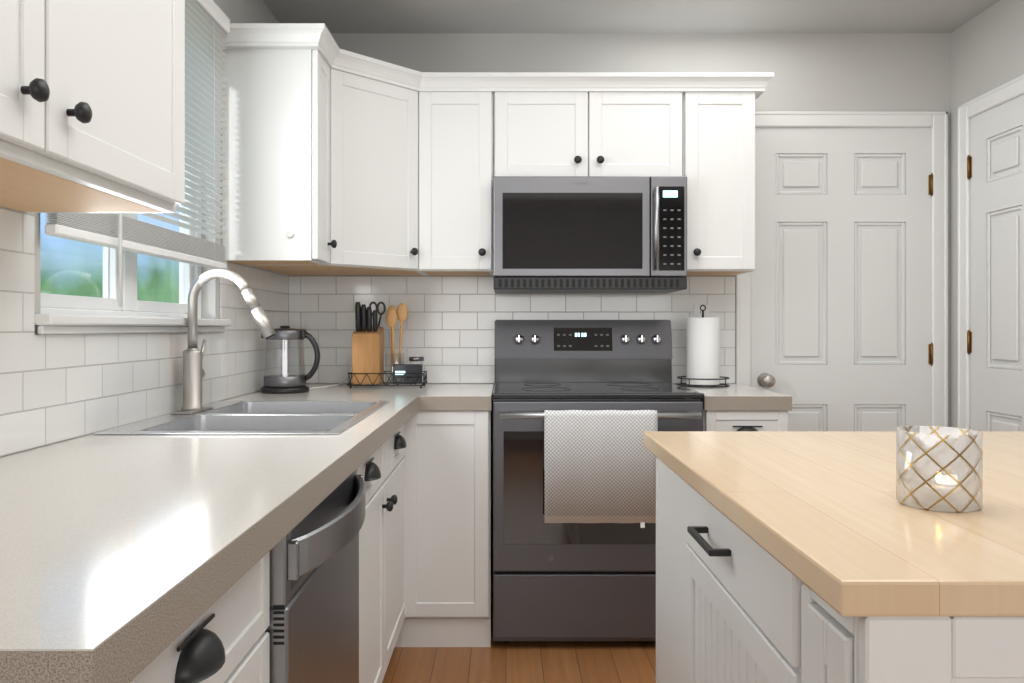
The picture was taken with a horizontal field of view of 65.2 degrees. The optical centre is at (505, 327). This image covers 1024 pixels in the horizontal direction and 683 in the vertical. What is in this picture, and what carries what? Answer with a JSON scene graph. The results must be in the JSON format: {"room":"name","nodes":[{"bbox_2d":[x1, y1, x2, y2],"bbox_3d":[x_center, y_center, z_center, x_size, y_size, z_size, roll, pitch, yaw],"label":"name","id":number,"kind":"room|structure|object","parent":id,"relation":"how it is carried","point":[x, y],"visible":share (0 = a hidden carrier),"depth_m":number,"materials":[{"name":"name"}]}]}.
{"room":"kitchen","nodes":[
{"label":"kitchen","id":0,"kind":"room"},
{"bbox_2d":[27,0,278,334],"bbox_3d":[-1.026,-0.070,0.465,0.120,2.460,6.130,0,0,0],"label":"wall","id":1,"kind":"structure","parent":0,"point":[246,11],"depth_m":2.66,"materials":[{"name":"grey paint"}]},
{"bbox_2d":[0,0,184,212],"bbox_3d":[-0.783,-0.621,1.075,0.360,0.783,1.050,0,0,0],"label":"upper cabinet","id":2,"kind":"object","parent":1,"relation":"attached to","point":[92,106],"visible":1,"depth_m":1.29,"materials":[{"name":"white paint"}]},
{"bbox_2d":[40,141,200,317],"bbox_3d":[-1.041,-0.492,2.160,0.060,0.971,0.996,0,0,0],"label":"window","id":3,"kind":"structure","parent":1,"relation":"in","point":[107,303],"depth_m":2.14,"materials":[{"name":"white plastic"}]},
{"bbox_2d":[45,0,229,306],"bbox_3d":[-0.932,-0.537,2.146,0.061,0.975,1.012,0,0,0],"label":"mini blinds","id":4,"kind":"object","parent":3,"relation":"attached to","point":[207,24],"visible":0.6,"depth_m":2.40,"materials":[{"name":"white plastic"}]},
{"bbox_2d":[35,314,230,333],"bbox_3d":[-0.967,-0.008,2.160,0.086,0.042,1.070,0,0,0],"label":"window sill","id":5,"kind":"structure","parent":1,"relation":"attached to","point":[70,324],"depth_m":1.92,"materials":[{"name":"white wood"}]},
{"bbox_2d":[0,207,288,456],"bbox_3d":[-0.961,0.007,1.985,0.008,0.473,3.070,0,0,0],"label":"tile backsplash","id":6,"kind":"structure","parent":1,"relation":"attached to","point":[58,388],"depth_m":1.88,"materials":[{"name":"white tile"}]},
{"bbox_2d":[222,23,341,266],"bbox_3d":[-0.783,-0.621,2.839,0.360,0.782,0.248,0,0,0],"label":"upper cabinet","id":7,"kind":"object","parent":1,"relation":"attached to","point":[338,161],"depth_m":2.71,"materials":[{"name":"white paint"}]},
{"bbox_2d":[382,591,655,682],"bbox_3d":[0.496,1.185,0.465,3.165,0.050,6.370,0,0,0],"label":"floor","id":8,"kind":"structure","parent":0,"point":[567,662],"depth_m":2.77,"materials":[{"name":"brown wood"}]},
{"bbox_2d":[130,551,269,682],"bbox_3d":[-0.663,0.729,0.937,0.598,0.862,0.603,0,0,0],"label":"base cabinet","id":9,"kind":"object","parent":8,"relation":"on","point":[229,642],"depth_m":1.06,"materials":[{"name":"white paint"}]},
{"bbox_2d":[265,469,364,682],"bbox_3d":[-0.616,0.724,1.545,0.661,0.848,0.606,0,0,0],"label":"dishwasher","id":10,"kind":"object","parent":8,"relation":"on","point":[312,629],"visible":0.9,"depth_m":1.42,"materials":[{"name":"black"}]},
{"bbox_2d":[357,438,389,655],"bbox_3d":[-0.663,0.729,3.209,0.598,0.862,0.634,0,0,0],"label":"base cabinet","id":11,"kind":"object","parent":8,"relation":"on","point":[374,535],"depth_m":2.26,"materials":[{"name":"white paint"}]},
{"bbox_2d":[390,408,492,655],"bbox_3d":[-0.230,0.729,3.207,0.349,0.862,0.638,0,0,0],"label":"base cabinet","id":12,"kind":"object","parent":8,"relation":"on","point":[426,555],"depth_m":2.89,"materials":[{"name":"white paint"}]},
{"bbox_2d":[0,384,493,682],"bbox_3d":[-0.509,0.271,2.070,0.912,0.052,2.920,0,0,0],"label":"countertop","id":13,"kind":"structure","parent":12,"relation":"on","point":[126,558],"depth_m":1.03,"materials":[{"name":"stone"}]},
{"bbox_2d":[170,269,275,413],"bbox_3d":[-0.800,0.034,2.310,0.270,0.412,0.170,0,0,0],"label":"faucet","id":14,"kind":"object","parent":13,"relation":"on","point":[193,372],"visible":1,"depth_m":2.30,"materials":[{"name":"silver metal"}]},
{"bbox_2d":[94,401,389,434],"bbox_3d":[-0.664,0.334,2.240,0.561,0.186,0.820,0,0,0],"label":"sink","id":15,"kind":"object","parent":13,"relation":"in","point":[278,417],"visible":0.42,"depth_m":2.22,"materials":[{"name":"silver metal"}]},
{"bbox_2d":[261,326,319,393],"bbox_3d":[-0.824,0.118,3.060,0.226,0.253,0.180,0,0,0],"label":"kettle","id":16,"kind":"object","parent":13,"relation":"on","point":[285,383],"visible":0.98,"depth_m":3.01,"materials":[{"name":"clear glass"}]},
{"bbox_2d":[309,356,348,388],"bbox_3d":[-0.745,0.184,3.328,0.105,0.119,0.383,0,0,0],"label":"cord","id":17,"kind":"object","parent":16,"relation":"attached to","point":[341,382],"visible":0.88,"depth_m":3.48,"materials":[{"name":"white plastic"}]},
{"bbox_2d":[347,371,426,387],"bbox_3d":[-0.487,0.213,3.315,0.308,0.062,0.163,0,0,0],"label":"wire basket","id":18,"kind":"object","parent":13,"relation":"on","point":[424,382],"visible":0.69,"depth_m":3.23,"materials":[{"name":"black metal"}]},
{"bbox_2d":[352,302,385,383],"bbox_3d":[-0.560,0.061,3.315,0.136,0.338,0.120,0,0,0],"label":"knife block","id":19,"kind":"object","parent":18,"relation":"in","point":[367,347],"visible":1,"depth_m":3.26,"materials":[{"name":"brown wood"}]},
{"bbox_2d":[385,303,407,382],"bbox_3d":[-0.458,0.062,3.350,0.097,0.334,0.084,0,0,0],"label":"wooden spoons","id":20,"kind":"object","parent":18,"relation":"in","point":[400,312],"visible":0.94,"depth_m":3.34,"materials":[{"name":"brown wood"}]},
{"bbox_2d":[393,364,422,383],"bbox_3d":[-0.403,0.189,3.285,0.120,0.081,0.039,0,0,0],"label":"smart display","id":21,"kind":"object","parent":18,"relation":"in","point":[407,368],"visible":0.85,"depth_m":3.27,"materials":[{"name":"black plastic"}]},
{"bbox_2d":[409,357,423,376],"bbox_3d":[-0.375,0.175,3.355,0.064,0.109,0.064,0,0,0],"label":"spice jar","id":22,"kind":"object","parent":18,"relation":"in","point":[419,359],"visible":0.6,"depth_m":3.33,"materials":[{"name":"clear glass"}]},
{"bbox_2d":[492,320,704,642],"bbox_3d":[0.331,0.562,3.152,0.760,1.195,0.696,0,0,0],"label":"stove","id":23,"kind":"object","parent":8,"relation":"on","point":[574,581],"visible":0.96,"depth_m":2.87,"materials":[{"name":"black metal"}]},
{"bbox_2d":[544,410,657,527],"bbox_3d":[0.333,0.493,2.817,0.395,0.410,0.044,0,0,0],"label":"towel","id":24,"kind":"object","parent":23,"relation":"hanging from","point":[599,466],"visible":1,"depth_m":2.80,"materials":[{"name":"white fabric"}]},
{"bbox_2d":[703,410,787,430],"bbox_3d":[0.872,0.729,3.192,0.307,0.862,0.669,0,0,0],"label":"base cabinet","id":25,"kind":"object","parent":8,"relation":"on","point":[745,420],"visible":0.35,"depth_m":2.89,"materials":[{"name":"white paint"}]},
{"bbox_2d":[676,384,791,410],"bbox_3d":[0.873,0.271,3.205,0.315,0.052,0.650,0,0,0],"label":"countertop","id":26,"kind":"structure","parent":25,"relation":"on","point":[736,397],"depth_m":2.88,"materials":[{"name":"stone"}]},
{"bbox_2d":[677,305,729,387],"bbox_3d":[0.832,0.073,3.380,0.217,0.342,0.217,0,0,0],"label":"paper towel holder","id":27,"kind":"object","parent":26,"relation":"on","point":[706,386],"visible":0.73,"depth_m":3.32,"materials":[{"name":"black metal"}]},
{"bbox_2d":[686,318,719,384],"bbox_3d":[0.832,0.097,3.380,0.137,0.280,0.137,0,0,0],"label":"paper towel roll","id":28,"kind":"object","parent":27,"relation":"on","point":[702,348],"visible":1,"depth_m":3.32,"materials":[{"name":"white paper"}]},
{"bbox_2d":[643,431,1023,682],"bbox_3d":[0.804,0.703,1.337,0.991,0.915,1.125,0,0,0],"label":"kitchen island","id":29,"kind":"object","parent":8,"relation":"on","point":[804,557],"visible":1,"depth_m":1.05,"materials":[{"name":"white paint"}]},
{"bbox_2d":[896,426,982,511],"bbox_3d":[0.600,0.193,1.110,0.106,0.102,0.106,0,0,0],"label":"glass candle","id":30,"kind":"object","parent":29,"relation":"on","point":[948,474],"visible":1,"depth_m":1.07,"materials":[{"name":"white glass"}]},
{"bbox_2d":[923,474,953,500],"bbox_3d":[0.600,0.217,1.110,0.039,0.037,0.039,0,0,0],"label":"tealight","id":31,"kind":"object","parent":30,"relation":"in","point":[938,491],"depth_m":1.10,"materials":[{"name":"white wax"}]},
{"bbox_2d":[306,33,949,590],"bbox_3d":[0.496,-0.070,3.590,3.165,2.460,0.120,0,0,0],"label":"wall","id":32,"kind":"structure","parent":0,"point":[860,71],"depth_m":3.53,"materials":[{"name":"grey paint"}]},
{"bbox_2d":[253,49,433,275],"bbox_3d":[-0.630,-0.621,3.198,0.664,0.782,0.658,0,0,0],"label":"upper cabinet","id":33,"kind":"object","parent":32,"relation":"attached to","point":[388,108],"depth_m":3.10,"materials":[{"name":"white paint"}]},
{"bbox_2d":[406,72,497,275],"bbox_3d":[-0.225,-0.621,3.347,0.347,0.782,0.360,0,0,0],"label":"upper cabinet","id":34,"kind":"object","parent":32,"relation":"attached to","point":[465,104],"depth_m":3.21,"materials":[{"name":"white paint"}]},
{"bbox_2d":[289,276,734,382],"bbox_3d":[0.026,0.007,3.525,1.965,0.473,0.008,0,0,0],"label":"tile backsplash","id":35,"kind":"structure","parent":32,"relation":"attached to","point":[448,334],"depth_m":3.52,"materials":[{"name":"white tile"}]},
{"bbox_2d":[694,305,709,317],"bbox_3d":[0.860,-0.045,3.518,0.070,0.114,0.006,0,0,0],"label":"electrical outlet plate","id":36,"kind":"object","parent":35,"relation":"attached to","point":[697,312],"visible":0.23,"depth_m":3.52,"materials":[{"name":"white plastic"}]},
{"bbox_2d":[498,72,689,182],"bbox_3d":[0.331,-0.805,3.365,0.761,0.413,0.323,0,0,0],"label":"upper cabinet","id":37,"kind":"object","parent":32,"relation":"attached to","point":[550,123],"depth_m":3.20,"materials":[{"name":"white paint"}]},
{"bbox_2d":[494,176,686,292],"bbox_3d":[0.331,-0.373,3.303,0.760,0.443,0.430,0,0,0],"label":"microwave","id":38,"kind":"object","parent":37,"relation":"attached to","point":[590,234],"visible":1,"depth_m":3.13,"materials":[{"name":"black metal"}]},
{"bbox_2d":[687,72,761,275],"bbox_3d":[0.858,-0.621,3.365,0.290,0.782,0.323,0,0,0],"label":"upper cabinet","id":39,"kind":"object","parent":32,"relation":"attached to","point":[721,187],"depth_m":3.21,"materials":[{"name":"white paint"}]},
{"bbox_2d":[735,111,947,430],"bbox_3d":[1.476,0.104,3.518,0.930,2.111,0.021,0,0,0],"label":"door frame","id":40,"kind":"structure","parent":32,"relation":"attached to","point":[936,122],"depth_m":3.51,"materials":[{"name":"white wood"}]},
{"bbox_2d":[751,127,932,430],"bbox_3d":[1.482,0.134,3.506,0.809,2.037,0.110,0,0,0],"label":"door","id":41,"kind":"structure","parent":32,"relation":"in","point":[841,307],"depth_m":3.53,"materials":[{"name":"white paint"}]},
{"bbox_2d":[263,0,999,32],"bbox_3d":[0.496,-1.325,0.465,3.165,0.050,6.370,0,0,0],"label":"ceiling","id":42,"kind":"structure","parent":0,"point":[642,16],"depth_m":3.33,"materials":[{"name":"grey paint"}]},
{"bbox_2d":[950,0,1023,430],"bbox_3d":[2.019,-0.070,0.465,0.120,2.460,6.130,0,0,0],"label":"wall","id":43,"kind":"structure","parent":0,"point":[986,50],"depth_m":3.37,"materials":[{"name":"grey paint"}]},
{"bbox_2d":[958,74,1023,430],"bbox_3d":[1.948,0.104,2.970,0.021,2.111,0.932,0,0,0],"label":"door frame","id":44,"kind":"structure","parent":43,"relation":"attached to","point":[1001,94],"depth_m":3.38,"materials":[{"name":"white wood"}]},
{"bbox_2d":[967,94,1023,430],"bbox_3d":[1.966,0.134,2.975,0.048,2.037,0.811,0,0,0],"label":"door","id":45,"kind":"structure","parent":43,"relation":"in","point":[995,177],"depth_m":3.19,"materials":[{"name":"white paint"}]},
{"label":"outside","id":46,"kind":"structure","parent":0,"visible":0},
{"bbox_2d":[40,204,178,302],"bbox_3d":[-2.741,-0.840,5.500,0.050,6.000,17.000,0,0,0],"label":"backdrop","id":47,"kind":"structure","parent":46,"point":[75,262],"depth_m":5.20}
]}

